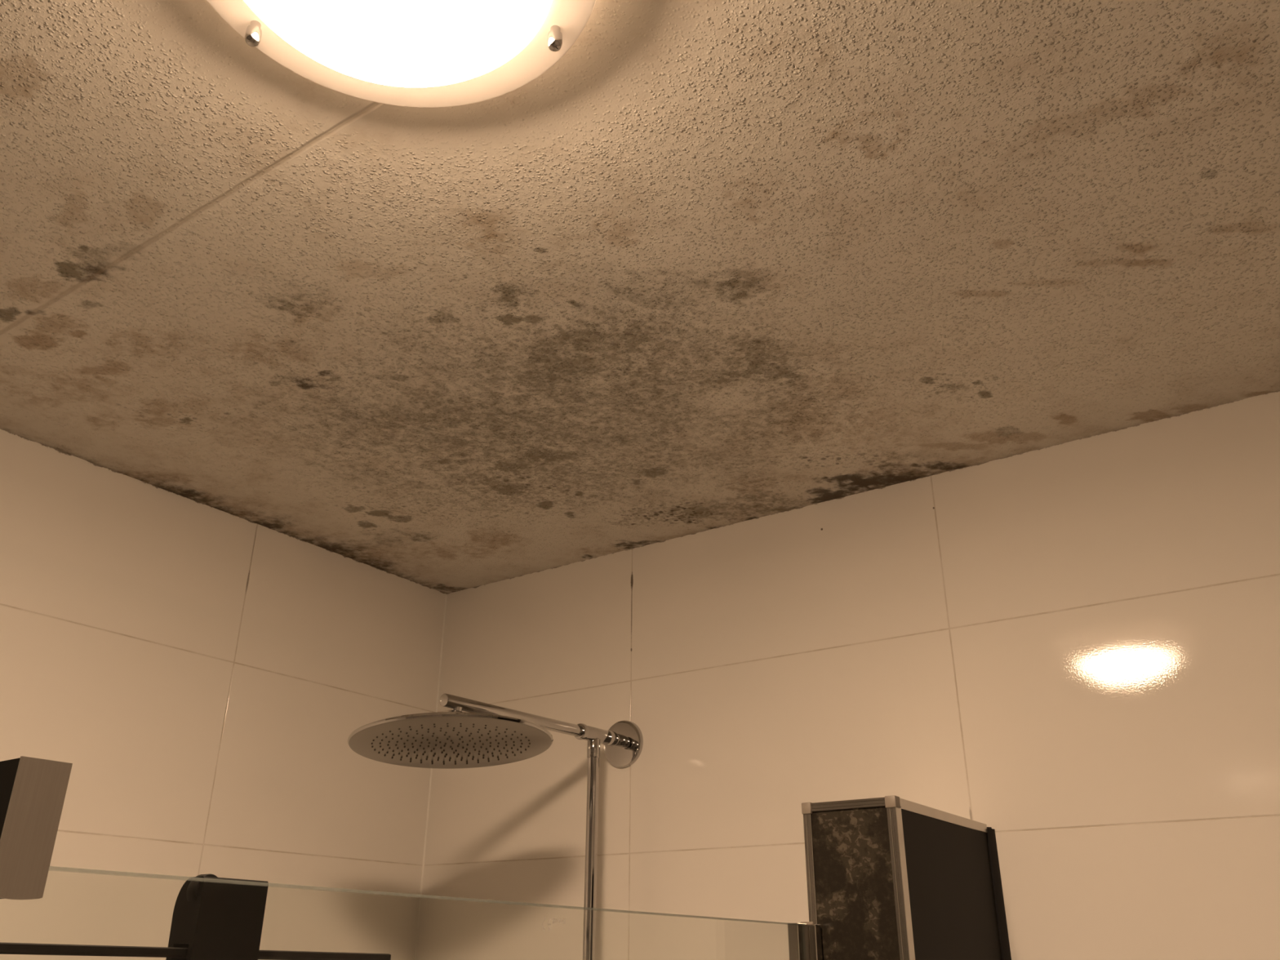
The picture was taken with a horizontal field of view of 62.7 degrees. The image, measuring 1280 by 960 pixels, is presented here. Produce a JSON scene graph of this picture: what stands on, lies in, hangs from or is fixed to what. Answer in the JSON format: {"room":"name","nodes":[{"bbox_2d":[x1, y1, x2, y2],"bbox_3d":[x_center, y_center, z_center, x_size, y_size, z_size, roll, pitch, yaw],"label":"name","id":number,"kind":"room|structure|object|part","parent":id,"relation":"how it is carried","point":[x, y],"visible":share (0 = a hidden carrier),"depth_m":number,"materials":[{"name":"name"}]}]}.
{"room":"damaged room","nodes":[
{"label":"damaged room","id":0,"kind":"room"},
{"bbox_2d":[0,428,446,959],"bbox_3d":[-1.127,0.958,0.969,0.100,2.400,2.500,-16,-29,31],"label":"wall","id":1,"kind":"structure","parent":0,"point":[204,674],"depth_m":1.75,"materials":[{"name":"tile"}]},
{"bbox_2d":[0,755,72,899],"bbox_3d":[-0.723,0.280,0.758,1.100,0.068,0.038,-16,-29,31],"label":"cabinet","id":2,"kind":"object","parent":1,"relation":"attached to","point":[33,790],"visible":1,"depth_m":0.47,"materials":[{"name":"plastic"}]},
{"bbox_2d":[0,0,1279,593],"bbox_3d":[-0.158,-0.408,0.854,2.248,0.001,2.500,-16,-29,31],"label":"ceiling","id":3,"kind":"structure","parent":0,"point":[716,264],"depth_m":1.20,"materials":[{"name":"paint"}]},
{"bbox_2d":[207,0,595,107],"bbox_3d":[-0.189,-0.382,0.782,0.323,0.106,0.323,-16,-29,31],"label":"ceiling lamp","id":4,"kind":"object","parent":3,"relation":"attached to","point":[407,53],"visible":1,"depth_m":0.87,"materials":[{"name":"white glass"}]},
{"bbox_2d":[416,390,1279,959],"bbox_3d":[0.523,1.095,1.250,2.250,2.400,0.100,-16,-29,31],"label":"wall","id":5,"kind":"structure","parent":0,"point":[1070,651],"depth_m":1.63,"materials":[{"name":"tile"}]},
{"bbox_2d":[414,595,447,959],"bbox_3d":[-0.429,1.342,1.797,0.002,2.396,0.002,-16,-29,31],"label":"trim","id":6,"kind":"structure","parent":5,"relation":"attached to","point":[431,770],"depth_m":2.11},
{"bbox_2d":[347,693,643,959],"bbox_3d":[-0.205,0.867,1.465,0.299,1.151,0.568,-16,-29,31],"label":"shower","id":7,"kind":"object","parent":5,"relation":"attached to","point":[489,735],"visible":1,"depth_m":1.60,"materials":[{"name":"silver metal"}]},
{"bbox_3d":[-0.195,0.380,1.684,0.019,0.025,0.328,-17,-29,32],"label":"arm","id":8,"kind":"part","parent":7,"relation":"part of","materials":[{"name":"silver metal"}]},
{"bbox_2d":[586,738,599,758],"bbox_3d":[-0.080,0.465,1.819,0.022,0.032,0.022,-16,-29,31],"label":"socket","id":9,"kind":"object","parent":7,"relation":"attached to","point":[593,744],"depth_m":1.81,"materials":[{"name":"silver metal"}]},
{"bbox_3d":[-0.211,1.832,-0.137,2.350,0.100,2.500,-16,-29,31],"label":"floor","id":10,"kind":"structure","parent":0,"visible":0},
{"bbox_2d":[801,795,1011,959],"bbox_3d":[0.344,1.283,1.003,0.128,1.852,0.342,-16,-29,31],"label":"cabinet","id":11,"kind":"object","parent":10,"relation":"on","point":[889,877],"depth_m":1.25,"materials":[{"name":"stone"}]},
{"bbox_2d":[542,918,822,959],"bbox_3d":[-0.068,1.110,0.478,0.025,1.706,1.033,-14,-28,28],"label":"screen","id":12,"kind":"object","parent":11,"relation":"attached to","point":[804,937],"visible":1,"depth_m":1.20,"materials":[{"name":"clear glass"}]},
{"bbox_2d":[165,873,268,959],"bbox_3d":[-0.232,0.257,0.571,0.023,0.078,0.047,-13,-28,27],"label":"holder","id":13,"kind":"object","parent":12,"relation":"attached to","point":[215,917],"visible":1,"depth_m":0.57,"materials":[{"name":"black plastic"}]},
{"bbox_2d":[0,942,391,959],"bbox_3d":[-0.233,0.335,0.533,0.010,0.181,0.276,-13,-28,27],"label":"rail","id":14,"kind":"object","parent":13,"relation":"hanging from","point":[29,948],"visible":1,"depth_m":0.53,"materials":[{"name":"black plastic"}]},
{"bbox_3d":[0.203,1.246,0.908,0.010,1.838,0.013,-16,-29,31],"label":"edge trim","id":15,"kind":"part","parent":11,"relation":"part of","materials":[{"name":"metal"}]},
{"bbox_3d":[0.250,0.390,1.262,0.099,0.010,0.006,-16,-29,31],"label":"trim","id":16,"kind":"part","parent":11,"relation":"part of","materials":[{"name":"metal"}]},
{"bbox_3d":[0.247,1.228,0.882,0.115,1.849,0.004,-16,-29,31],"label":"panel","id":17,"kind":"part","parent":11,"relation":"part of","materials":[{"name":"glass"}]},
{"bbox_3d":[0.293,1.220,0.854,0.012,1.841,0.017,-16,-29,31],"label":"edge trim","id":18,"kind":"part","parent":11,"relation":"part of","materials":[{"name":"metal"}]},
{"bbox_3d":[0.393,0.435,1.356,0.005,0.012,0.318,-16,-29,31],"label":"trim","id":19,"kind":"part","parent":11,"relation":"part of","materials":[{"name":"metal"}]},
{"bbox_3d":[0.387,1.271,0.973,0.002,1.849,0.326,-16,-29,31],"label":"panel","id":20,"kind":"part","parent":11,"relation":"part of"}
]}

